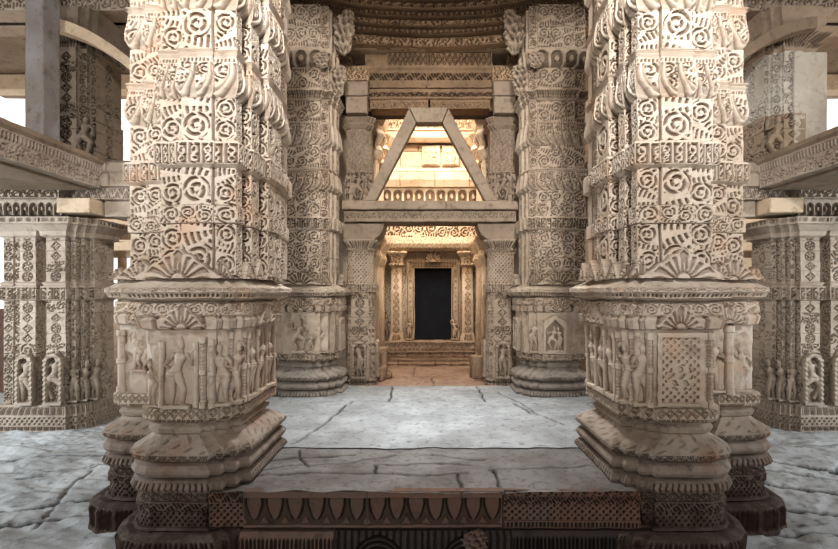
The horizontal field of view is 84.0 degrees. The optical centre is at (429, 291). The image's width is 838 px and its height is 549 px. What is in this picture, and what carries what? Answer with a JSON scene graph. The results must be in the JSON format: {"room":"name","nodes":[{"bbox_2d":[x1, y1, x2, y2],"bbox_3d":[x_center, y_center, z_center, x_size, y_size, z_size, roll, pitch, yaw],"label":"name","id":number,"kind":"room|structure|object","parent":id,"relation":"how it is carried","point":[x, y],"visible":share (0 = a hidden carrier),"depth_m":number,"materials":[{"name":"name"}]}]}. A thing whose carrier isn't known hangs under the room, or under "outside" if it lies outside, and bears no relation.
{"room":"house of worship","nodes":[
{"label":"house of worship","id":0,"kind":"room"},
{"bbox_2d":[0,74,129,95],"bbox_3d":[-6.351,-4.161,9.351,6.304,0.308,0.310,0,0,0],"label":"wall","id":1,"kind":"structure","parent":0,"point":[10,84],"depth_m":9.20,"materials":[{"name":"stone"}]},
{"bbox_2d":[0,219,129,391],"bbox_3d":[-6.349,-0.160,9.350,6.308,4.507,0.311,0,0,0],"label":"wall","id":2,"kind":"structure","parent":0,"point":[1,310],"depth_m":9.20,"materials":[{"name":"beige stone"}]},
{"bbox_2d":[114,250,129,267],"label":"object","id":3,"kind":"structure","parent":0,"point":[122,256],"depth_m":8.16,"materials":[{"name":"stone"}]},
{"bbox_2d":[119,233,131,239],"label":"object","id":4,"kind":"object","parent":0,"point":[127,237],"depth_m":8.15,"materials":[{"name":"stone"}]},
{"bbox_2d":[0,392,269,548],"bbox_3d":[-5.600,2.022,3.600,7.800,0.117,11.200,0,0,0],"label":"floor","id":5,"kind":"structure","parent":0,"point":[49,480],"depth_m":4.82,"materials":[{"name":"grey stone"}]},
{"bbox_2d":[0,216,128,431],"bbox_3d":[-5.659,0.465,7.249,1.644,3.118,1.303,0,0,0],"label":"pillar","id":6,"kind":"structure","parent":5,"relation":"on","point":[58,369],"depth_m":6.84,"materials":[{"name":"grey stone"}]},
{"bbox_2d":[0,190,74,216],"bbox_3d":[-7.310,-1.310,6.934,4.046,0.407,0.600,0,0,0],"label":"beam","id":7,"kind":"structure","parent":6,"relation":"on","point":[12,202],"depth_m":6.70,"materials":[{"name":"grey stone"}]},
{"bbox_2d":[56,198,112,218],"bbox_3d":[-5.070,-1.235,6.900,0.486,0.218,0.606,0,0,0],"label":"beam","id":8,"kind":"structure","parent":6,"relation":"on","point":[90,208],"depth_m":6.60,"materials":[{"name":"stone"}]},
{"bbox_2d":[66,161,130,220],"bbox_3d":[-3.801,-1.500,7.010,3.070,0.789,0.656,0,0,0],"label":"beam","id":9,"kind":"structure","parent":6,"relation":"on","point":[114,192],"depth_m":6.78,"materials":[{"name":"grey stone"}]},
{"bbox_2d":[24,6,131,160],"bbox_3d":[-5.220,-2.950,7.011,1.007,2.125,1.010,0,0,0],"label":"pillar","id":10,"kind":"structure","parent":9,"relation":"on","point":[90,78],"depth_m":6.75,"materials":[{"name":"stone"}]},
{"bbox_2d":[0,0,129,36],"bbox_3d":[-5.800,-4.160,6.960,7.126,0.308,0.808,0,0,0],"label":"beam","id":11,"kind":"structure","parent":10,"relation":"on","point":[12,12],"depth_m":6.65,"materials":[{"name":"grey stone"}]},
{"bbox_2d":[60,19,129,69],"bbox_3d":[-4.725,-3.420,6.520,1.250,0.780,0.200,0,0,0],"label":"curved arm","id":12,"kind":"object","parent":10,"relation":"attached to","point":[68,29],"visible":0.69,"depth_m":6.42},
{"bbox_2d":[88,0,168,533],"bbox_3d":[-2.589,-0.746,4.419,0.893,5.540,1.171,0,0,0],"label":"pillar","id":13,"kind":"structure","parent":5,"relation":"on","point":[142,34],"depth_m":4.08,"materials":[{"name":"stone"}]},
{"bbox_2d":[104,280,142,298],"bbox_3d":[-2.530,-0.034,4.422,0.774,0.205,0.994,0,0,0],"label":"shelf","id":14,"kind":"object","parent":13,"relation":"attached to","point":[113,291],"depth_m":3.98,"materials":[{"name":"stone"}]},
{"bbox_2d":[114,0,291,548],"bbox_3d":[-1.886,-0.747,4.115,1.179,5.542,1.558,0,0,0],"label":"pier","id":15,"kind":"object","parent":5,"relation":"on","point":[223,73],"visible":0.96,"depth_m":3.56,"materials":[{"name":"stone"}]},
{"bbox_2d":[120,278,291,300],"bbox_3d":[-1.870,-0.034,4.101,0.991,0.206,1.356,0,0,0],"label":"shelf","id":16,"kind":"object","parent":15,"relation":"attached to","point":[150,289],"depth_m":3.51,"materials":[{"name":"stone"}]},
{"bbox_2d":[271,4,354,396],"bbox_3d":[-1.789,-1.086,6.980,1.346,6.220,1.068,0,0,0],"label":"pier","id":17,"kind":"object","parent":5,"relation":"on","point":[310,334],"visible":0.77,"depth_m":6.67,"materials":[{"name":"stone"}]},
{"bbox_2d":[283,284,350,296],"bbox_3d":[-1.820,-0.033,7.005,1.177,0.205,0.964,0,0,0],"label":"shelf","id":18,"kind":"object","parent":17,"relation":"attached to","point":[298,290],"depth_m":6.60,"materials":[{"name":"stone"}]},
{"bbox_2d":[351,20,588,51],"bbox_3d":[0.003,-3.990,5.451,7.334,0.168,4.562,0,0,0],"label":"ring","id":19,"kind":"object","parent":17,"relation":"on","point":[474,43],"visible":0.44,"depth_m":7.37,"materials":[{"name":"brown stone"}]},
{"bbox_2d":[354,11,585,37],"bbox_3d":[0.001,-4.132,5.451,7.235,0.082,4.445,0,0,0],"label":"ring","id":20,"kind":"object","parent":19,"relation":"on","point":[365,30],"visible":0.39,"depth_m":7.36,"materials":[{"name":"brown stone"}]},
{"bbox_2d":[333,0,583,29],"bbox_3d":[0.001,-4.233,5.451,7.071,0.101,4.308,0,0,0],"label":"ring","id":21,"kind":"object","parent":20,"relation":"on","point":[359,21],"visible":0.45,"depth_m":7.27,"materials":[{"name":"brown stone"}]},
{"bbox_2d":[290,0,581,20],"bbox_3d":[0.001,-4.335,5.451,6.805,0.078,4.002,0,0,0],"label":"ring","id":22,"kind":"object","parent":21,"relation":"on","point":[368,13],"visible":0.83,"depth_m":7.21,"materials":[{"name":"brown stone"}]},
{"bbox_2d":[311,0,548,12],"bbox_3d":[-0.001,-4.433,5.451,6.710,0.101,4.001,0,0,0],"label":"ring","id":23,"kind":"object","parent":22,"relation":"on","point":[363,4],"visible":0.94,"depth_m":7.14,"materials":[{"name":"brown stone"}]},
{"bbox_2d":[372,0,489,3],"bbox_3d":[-0.001,-4.605,5.451,6.462,0.218,3.838,0,0,0],"label":"ring","id":24,"kind":"object","parent":23,"relation":"on","point":[401,1],"visible":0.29,"depth_m":7.20,"materials":[{"name":"brown stone"}]},
{"bbox_2d":[336,115,347,366],"bbox_3d":[-1.585,-0.984,8.599,0.342,6.058,1.109,0,0,0],"label":"wall partition","id":25,"kind":"structure","parent":0,"point":[343,257],"depth_m":8.05,"materials":[{"name":"stone"}]},
{"bbox_2d":[0,36,837,98],"bbox_3d":[0.000,-5.270,4.250,19.000,1.880,12.400,0,0,0],"label":"ceiling","id":26,"kind":"structure","parent":0,"point":[12,49],"depth_m":8.55,"materials":[{"name":"stone"}]},
{"bbox_2d":[386,143,451,339],"bbox_3d":[-0.506,-1.060,10.586,1.996,6.307,0.242,0,0,0],"label":"wall","id":27,"kind":"structure","parent":0,"point":[414,143],"depth_m":10.47,"materials":[{"name":"stone"}]},
{"bbox_2d":[387,351,474,357],"bbox_3d":[0.003,1.321,10.039,2.687,0.154,0.637,0,0,0],"label":"trim","id":28,"kind":"structure","parent":27,"relation":"attached to","point":[395,354],"depth_m":9.77,"materials":[{"name":"stone"}]},
{"bbox_2d":[414,268,450,338],"bbox_3d":[0.065,0.254,10.430,0.848,1.617,0.070,0,0,0],"label":"door","id":29,"kind":"structure","parent":27,"relation":"in","point":[432,300],"depth_m":10.40,"materials":[{"name":"black"}]},
{"bbox_2d":[339,48,509,64],"bbox_3d":[-0.001,-3.990,7.734,3.807,0.169,0.562,0,0,0],"label":"ceiling","id":30,"kind":"structure","parent":0,"point":[499,55],"depth_m":7.59,"materials":[{"name":"stone"}]},
{"bbox_2d":[387,358,469,365],"bbox_3d":[0.005,1.457,9.961,2.704,0.147,0.789,0,0,0],"label":"trim","id":31,"kind":"structure","parent":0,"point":[390,361],"depth_m":9.60,"materials":[{"name":"stone"}]},
{"bbox_2d":[340,65,518,119],"bbox_3d":[0.000,-3.685,8.140,3.510,1.258,0.253,0,0,0],"label":"wall","id":32,"kind":"structure","parent":0,"point":[343,99],"depth_m":8.11,"materials":[{"name":"stone"}]},
{"bbox_2d":[368,88,430,115],"bbox_3d":[-0.511,-3.186,7.832,1.044,0.319,0.388,0,0,0],"label":"stone lintel","id":33,"kind":"object","parent":32,"relation":"attached to","point":[386,102],"visible":0.91,"depth_m":7.68,"materials":[{"name":"stone"}]},
{"bbox_2d":[341,65,428,95],"bbox_3d":[-0.834,-3.515,7.759,1.634,0.350,0.413,0,0,0],"label":"stone lintel","id":34,"kind":"object","parent":33,"relation":"on","point":[388,76],"visible":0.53,"depth_m":7.59,"materials":[{"name":"stone"}]},
{"bbox_2d":[339,53,353,65],"bbox_3d":[-1.493,-3.795,7.732,0.417,0.215,0.307,0,0,0],"label":"stone lintel","id":35,"kind":"object","parent":34,"relation":"on","point":[347,60],"visible":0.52,"depth_m":7.59,"materials":[{"name":"stone"}]},
{"bbox_2d":[365,54,386,65],"bbox_3d":[-0.889,-3.795,7.787,0.371,0.220,0.304,0,0,0],"label":"stone lintel","id":36,"kind":"object","parent":34,"relation":"on","point":[370,59],"visible":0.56,"depth_m":7.64,"materials":[{"name":"stone"}]},
{"bbox_2d":[387,53,428,64],"bbox_3d":[-0.364,-3.795,7.729,0.687,0.218,0.311,0,0,0],"label":"stone lintel","id":37,"kind":"object","parent":34,"relation":"on","point":[392,58],"visible":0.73,"depth_m":7.58,"materials":[{"name":"stone"}]},
{"bbox_2d":[428,88,491,115],"bbox_3d":[0.495,-3.186,7.832,1.074,0.319,0.388,0,0,0],"label":"stone lintel","id":38,"kind":"object","parent":32,"relation":"attached to","point":[459,102],"visible":0.87,"depth_m":7.68,"materials":[{"name":"stone"}]},
{"bbox_2d":[424,65,514,88],"bbox_3d":[0.777,-3.516,7.761,1.750,0.352,0.410,0,0,0],"label":"stone lintel","id":39,"kind":"object","parent":38,"relation":"on","point":[438,76],"visible":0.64,"depth_m":7.59,"materials":[{"name":"stone"}]},
{"bbox_2d":[429,53,491,65],"bbox_3d":[0.505,-3.794,7.730,1.028,0.219,0.309,0,0,0],"label":"stone lintel","id":40,"kind":"object","parent":39,"relation":"on","point":[456,59],"visible":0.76,"depth_m":7.59,"materials":[{"name":"stone"}]},
{"bbox_2d":[505,53,518,64],"bbox_3d":[1.484,-3.795,7.731,0.440,0.215,0.309,0,0,0],"label":"stone lintel","id":41,"kind":"object","parent":39,"relation":"on","point":[510,60],"visible":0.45,"depth_m":7.59,"materials":[{"name":"stone"}]},
{"bbox_2d":[384,252,475,339],"bbox_3d":[0.000,0.065,10.339,2.708,1.997,0.090,0,0,0],"label":"wall","id":42,"kind":"structure","parent":0,"point":[387,271],"depth_m":10.30,"materials":[{"name":"stone"}]},
{"bbox_2d":[386,237,473,251],"bbox_3d":[0.041,-1.026,10.120,2.403,0.296,0.649,0,0,0],"label":"trim","id":43,"kind":"structure","parent":42,"relation":"attached to","point":[409,244],"depth_m":9.84,"materials":[{"name":"stone"}]},
{"bbox_2d":[385,340,474,351],"bbox_3d":[0.005,1.157,10.090,2.690,0.209,0.585,0,0,0],"label":"trim","id":44,"kind":"structure","parent":42,"relation":"attached to","point":[407,345],"depth_m":9.87,"materials":[{"name":"stone"}]},
{"bbox_2d":[385,251,413,341],"bbox_3d":[-0.730,0.095,10.038,0.747,1.937,0.510,0,0,0],"label":"pilaster","id":45,"kind":"object","parent":44,"relation":"on","point":[396,258],"visible":0.97,"depth_m":9.93,"materials":[{"name":"stone"}]},
{"bbox_2d":[406,251,459,338],"bbox_3d":[0.067,0.051,10.226,1.179,1.988,0.260,0,0,0],"label":"door surround","id":46,"kind":"object","parent":44,"relation":"on","point":[432,257],"visible":0.92,"depth_m":10.23,"materials":[{"name":"stone"}]},
{"bbox_2d":[450,251,474,341],"bbox_3d":[0.819,0.095,10.037,0.761,1.938,0.515,0,0,0],"label":"pilaster","id":47,"kind":"object","parent":44,"relation":"on","point":[466,257],"visible":0.9,"depth_m":9.93,"materials":[{"name":"stone"}]},
{"bbox_2d":[385,226,475,236],"bbox_3d":[0.023,-1.350,10.239,2.256,0.367,0.090,0,0,0],"label":"trim","id":48,"kind":"structure","parent":42,"relation":"attached to","point":[392,231],"depth_m":10.21,"materials":[{"name":"stone"}]},
{"bbox_2d":[389,145,470,166],"bbox_3d":[-0.001,-2.990,10.240,2.607,0.488,0.090,0,0,0],"label":"wall","id":49,"kind":"structure","parent":0,"point":[411,156],"depth_m":10.20,"materials":[{"name":"stone"}]},
{"bbox_2d":[385,167,474,187],"bbox_3d":[-0.001,-2.511,10.129,2.606,0.486,0.347,0,0,0],"label":"trim","id":50,"kind":"structure","parent":49,"relation":"attached to","point":[457,177],"depth_m":10.02,"materials":[{"name":"stone"}]},
{"bbox_2d":[422,145,439,165],"bbox_3d":[0.022,-2.975,10.153,0.398,0.434,0.138,0,0,0],"label":"relief panel","id":51,"kind":"object","parent":49,"relation":"attached to","point":[430,154],"visible":1,"depth_m":10.12,"materials":[{"name":"stone"}]},
{"bbox_2d":[442,145,458,165],"bbox_3d":[0.444,-2.975,10.153,0.377,0.434,0.136,0,0,0],"label":"relief panel","id":52,"kind":"object","parent":49,"relation":"attached to","point":[450,157],"visible":0.91,"depth_m":10.12,"materials":[{"name":"stone"}]},
{"bbox_2d":[352,365,509,386],"bbox_3d":[0.000,1.523,8.855,2.700,0.102,2.990,0,0,0],"label":"floor","id":53,"kind":"structure","parent":0,"point":[407,375],"depth_m":8.28,"materials":[{"name":"beige stone"}]},
{"bbox_2d":[339,223,386,385],"bbox_3d":[-1.140,0.221,7.740,0.800,2.663,0.598,0,0,0],"label":"pillar","id":54,"kind":"structure","parent":53,"relation":"on","point":[361,241],"depth_m":7.52,"materials":[{"name":"stone"}]},
{"bbox_2d":[373,120,388,345],"bbox_3d":[-1.100,-0.791,8.551,0.672,4.647,0.670,0,0,0],"label":"pillar","id":55,"kind":"structure","parent":53,"relation":"on","point":[379,140],"depth_m":8.42,"materials":[{"name":"stone"}]},
{"bbox_2d":[377,365,386,381],"bbox_3d":[-0.934,1.385,7.998,0.344,0.250,0.334,0,0,11],"label":"pillar base","id":56,"kind":"object","parent":53,"relation":"on","point":[382,370],"visible":0.38,"depth_m":7.89,"materials":[{"name":"stone"}]},
{"bbox_2d":[379,346,386,364],"bbox_3d":[-0.951,1.256,8.500,0.348,0.508,0.225,0,0,-6],"label":"pillar base","id":57,"kind":"object","parent":53,"relation":"on","point":[383,351],"visible":0.19,"depth_m":8.41,"materials":[{"name":"stone"}]},
{"bbox_2d":[379,134,392,346],"bbox_3d":[-1.097,-0.790,9.450,0.668,4.646,0.664,0,0,0],"label":"pillar","id":58,"kind":"structure","parent":53,"relation":"on","point":[388,144],"depth_m":9.32,"materials":[{"name":"stone"}]},
{"bbox_2d":[387,370,392,377],"bbox_3d":[-0.775,1.453,8.202,0.206,0.115,0.164,0,0,-29],"label":"pillar base","id":59,"kind":"object","parent":53,"relation":"on","point":[389,373],"visible":0.45,"depth_m":8.16,"materials":[{"name":"stone"}]},
{"bbox_2d":[467,134,480,354],"bbox_3d":[1.098,-0.790,9.450,0.664,4.645,0.667,0,0,0],"label":"pillar","id":60,"kind":"structure","parent":53,"relation":"on","point":[470,140],"depth_m":9.31,"materials":[{"name":"stone"}]},
{"bbox_2d":[469,355,483,378],"bbox_3d":[0.841,1.308,8.154,0.261,0.403,0.214,0,0,-11],"label":"stone block","id":61,"kind":"object","parent":53,"relation":"on","point":[475,372],"visible":0.78,"depth_m":8.06,"materials":[{"name":"stone"}]},
{"bbox_2d":[471,120,487,354],"bbox_3d":[1.100,-0.790,8.550,0.665,4.644,0.666,0,0,0],"label":"pillar","id":62,"kind":"structure","parent":53,"relation":"on","point":[480,139],"depth_m":8.42,"materials":[{"name":"stone"}]},
{"bbox_2d":[489,96,493,111],"bbox_3d":[1.199,-3.260,9.124,0.413,0.310,2.354,0,0,0],"label":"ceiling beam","id":63,"kind":"structure","parent":62,"relation":"on","point":[491,104],"depth_m":7.95,"materials":[{"name":"stone"}]},
{"bbox_2d":[475,223,518,385],"bbox_3d":[1.170,0.222,7.738,0.800,2.663,0.595,0,0,0],"label":"pillar","id":64,"kind":"structure","parent":53,"relation":"on","point":[500,241],"depth_m":7.52,"materials":[{"name":"stone"}]},
{"bbox_2d":[342,200,518,225],"bbox_3d":[0.002,-1.280,7.654,2.786,0.329,0.681,0,0,0],"label":"cross beam","id":65,"kind":"structure","parent":64,"relation":"on","point":[390,213],"depth_m":7.40,"materials":[{"name":"stone"}]},
{"bbox_2d":[341,67,377,200],"bbox_3d":[-1.169,-2.499,7.702,0.577,2.126,0.729,0,0,0],"label":"pillar","id":66,"kind":"structure","parent":65,"relation":"on","point":[360,128],"depth_m":7.56,"materials":[{"name":"stone"}]},
{"bbox_2d":[365,109,415,200],"bbox_3d":[-0.626,-2.171,7.430,0.806,1.457,0.180,0,0,0],"label":"strut","id":67,"kind":"object","parent":65,"relation":"on","point":[408,125],"visible":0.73,"depth_m":7.34,"materials":[{"name":"stone"}]},
{"bbox_2d":[410,108,447,126],"bbox_3d":[-0.020,-2.792,7.430,0.602,0.233,0.220,0,0,0],"label":"cap stone","id":68,"kind":"object","parent":67,"relation":"on","point":[423,117],"visible":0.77,"depth_m":7.32,"materials":[{"name":"stone"}]},
{"bbox_2d":[442,109,496,200],"bbox_3d":[0.626,-2.171,7.430,0.853,1.457,0.180,0,0,0],"label":"strut","id":69,"kind":"object","parent":65,"relation":"on","point":[452,130],"visible":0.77,"depth_m":7.34,"materials":[{"name":"stone"}]},
{"bbox_2d":[483,67,518,200],"bbox_3d":[1.191,-2.500,7.699,0.577,2.127,0.728,0,0,0],"label":"pillar","id":70,"kind":"structure","parent":65,"relation":"on","point":[500,128],"depth_m":7.56,"materials":[{"name":"stone"}]},
{"bbox_2d":[514,115,521,365],"bbox_3d":[1.585,-0.985,8.599,0.344,6.055,1.110,0,0,0],"label":"wall partition","id":71,"kind":"structure","parent":0,"point":[516,255],"depth_m":8.05,"materials":[{"name":"stone"}]},
{"bbox_2d":[577,74,774,371],"bbox_3d":[4.199,-1.110,9.349,5.609,6.406,0.313,0,0,0],"label":"wall","id":72,"kind":"structure","parent":0,"point":[582,366],"depth_m":9.20,"materials":[{"name":"stone"}]},
{"bbox_2d":[590,397,837,548],"bbox_3d":[5.600,2.024,3.600,7.800,0.123,11.200,0,0,0],"label":"floor","id":73,"kind":"structure","parent":0,"point":[803,471],"depth_m":4.76,"materials":[{"name":"grey stone"}]},
{"bbox_2d":[503,4,588,397],"bbox_3d":[1.759,-1.090,6.982,1.348,6.226,1.068,0,0,0],"label":"pier","id":74,"kind":"object","parent":73,"relation":"on","point":[549,75],"visible":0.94,"depth_m":6.67,"materials":[{"name":"stone"}]},
{"bbox_2d":[506,283,581,296],"bbox_3d":[1.787,-0.033,7.000,1.174,0.206,0.959,0,0,0],"label":"shelf","id":75,"kind":"object","parent":74,"relation":"attached to","point":[521,289],"depth_m":6.60,"materials":[{"name":"stone"}]},
{"bbox_2d":[585,161,792,218],"bbox_3d":[3.799,-1.500,7.009,3.066,0.788,0.652,0,0,0],"label":"beam","id":76,"kind":"structure","parent":74,"relation":"attached to","point":[752,192],"depth_m":6.79,"materials":[{"name":"grey stone"}]},
{"bbox_2d":[742,5,834,160],"bbox_3d":[5.219,-2.950,7.008,1.011,2.126,1.009,0,0,0],"label":"pillar","id":77,"kind":"structure","parent":76,"relation":"on","point":[786,92],"depth_m":6.67,"materials":[{"name":"stone"}]},
{"bbox_2d":[582,0,837,36],"bbox_3d":[5.801,-4.160,6.960,7.130,0.308,0.812,0,0,0],"label":"beam","id":78,"kind":"structure","parent":77,"relation":"on","point":[755,6],"depth_m":6.63,"materials":[{"name":"grey stone"}]},
{"bbox_2d":[742,16,816,58],"bbox_3d":[4.725,-3.420,6.520,1.250,0.780,0.200,0,0,0],"label":"curved arm","id":79,"kind":"object","parent":77,"relation":"attached to","point":[808,24],"visible":0.73,"depth_m":6.42},
{"bbox_2d":[569,0,746,548],"bbox_3d":[1.900,-0.747,4.101,1.181,5.541,1.530,0,0,0],"label":"pier","id":80,"kind":"object","parent":73,"relation":"on","point":[649,319],"visible":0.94,"depth_m":3.56,"materials":[{"name":"stone"}]},
{"bbox_2d":[569,278,740,300],"bbox_3d":[1.885,-0.032,4.099,0.990,0.205,1.351,0,0,0],"label":"shelf","id":81,"kind":"object","parent":80,"relation":"attached to","point":[596,289],"depth_m":3.50,"materials":[{"name":"stone"}]},
{"bbox_2d":[706,0,786,535],"bbox_3d":[2.707,-0.747,4.422,0.894,5.539,1.173,0,0,0],"label":"pillar","id":82,"kind":"structure","parent":73,"relation":"on","point":[746,436],"depth_m":4.07,"materials":[{"name":"stone"}]},
{"bbox_2d":[716,280,769,299],"bbox_3d":[2.655,-0.033,4.421,0.785,0.204,0.988,0,0,0],"label":"shelf","id":83,"kind":"object","parent":82,"relation":"attached to","point":[750,289],"depth_m":3.98,"materials":[{"name":"stone"}]},
{"bbox_2d":[741,216,837,431],"bbox_3d":[5.750,0.465,7.250,1.645,3.116,1.308,0,0,0],"label":"pillar","id":84,"kind":"structure","parent":73,"relation":"on","point":[795,343],"depth_m":6.85,"materials":[{"name":"grey stone"}]},
{"bbox_2d":[748,197,803,218],"bbox_3d":[5.069,-1.236,6.900,0.486,0.218,0.610,0,0,0],"label":"beam","id":85,"kind":"structure","parent":84,"relation":"on","point":[770,208],"depth_m":6.60,"materials":[{"name":"stone"}]},
{"bbox_2d":[775,190,837,218],"bbox_3d":[7.310,-1.310,6.935,4.048,0.408,0.602,0,0,0],"label":"beam","id":86,"kind":"structure","parent":84,"relation":"on","point":[816,202],"depth_m":6.71,"materials":[{"name":"grey stone"}]},
{"bbox_2d":[743,237,751,257],"bbox_3d":[5.455,-0.430,8.225,1.103,1.245,0.159,0,0,0],"label":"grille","id":87,"kind":"object","parent":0,"point":[746,253],"visible":0.04,"depth_m":8.15,"materials":[{"name":"stone"}]},
{"bbox_2d":[827,74,837,95],"bbox_3d":[6.350,-4.161,9.350,6.302,0.307,0.309,0,0,0],"label":"wall","id":88,"kind":"structure","parent":0,"point":[832,79],"depth_m":9.20,"materials":[{"name":"stone"}]},
{"bbox_3d":[0.000,2.025,0.800,3.400,0.077,5.600,0,0,0],"label":"floor","id":89,"kind":"structure","parent":0,"visible":0},
{"bbox_2d":[208,385,663,548],"bbox_3d":[0.000,1.747,5.364,4.500,0.556,3.991,0,0,0],"label":"stone platform","id":90,"kind":"object","parent":89,"relation":"on","point":[359,467],"visible":0.88,"depth_m":3.69,"materials":[{"name":"stone"}]},
{"bbox_3d":[9.451,-1.960,3.001,0.312,4.703,0.609,0,0,0],"label":"wall","id":91,"kind":"structure","parent":0,"visible":0},
{"bbox_2d":[756,126,837,189],"bbox_3d":[6.990,-1.684,3.441,4.632,0.458,6.490,0,0,0],"label":"balcony","id":92,"kind":"object","parent":91,"relation":"attached to","point":[811,163],"visible":1,"depth_m":6.03,"materials":[{"name":"grey stone"}]},
{"bbox_3d":[-9.451,-1.959,3.000,0.311,4.704,0.608,0,0,0],"label":"wall","id":93,"kind":"structure","parent":0,"visible":0},
{"bbox_2d":[0,117,103,190],"bbox_3d":[-6.991,-1.685,3.440,4.630,0.458,6.490,0,0,0],"label":"balcony parapet","id":94,"kind":"object","parent":93,"relation":"attached to","point":[30,159],"visible":1,"depth_m":5.87,"materials":[{"name":"grey stone"}]},
{"bbox_2d":[25,0,59,140],"bbox_3d":[-4.965,-3.096,5.965,0.238,2.436,0.280,0,0,0],"label":"square post","id":95,"kind":"object","parent":94,"relation":"on","point":[42,17],"visible":0.85,"depth_m":5.83,"materials":[{"name":"stone"}]},
{"bbox_3d":[-1.299,-1.316,9.600,0.031,5.717,1.410,0,0,0],"label":"wall","id":96,"kind":"structure","parent":0,"visible":0},
{"bbox_2d":[384,188,475,200],"bbox_3d":[-0.002,-2.120,10.180,2.603,0.307,0.092,0,0,0],"label":"trim","id":97,"kind":"structure","parent":96,"relation":"attached to","point":[390,194],"depth_m":10.17,"materials":[{"name":"stone"}]},
{"bbox_2d":[385,131,474,142],"bbox_3d":[0.002,-3.345,9.981,2.602,0.237,0.210,0,0,0],"label":"trim","id":98,"kind":"structure","parent":96,"relation":"attached to","point":[417,136],"depth_m":9.92,"materials":[{"name":"stone"}]},
{"bbox_2d":[387,120,472,130],"bbox_3d":[0.002,-3.595,9.909,2.601,0.278,0.195,0,0,0],"label":"trim","id":99,"kind":"structure","parent":96,"relation":"attached to","point":[394,125],"depth_m":9.91,"materials":[{"name":"stone"}]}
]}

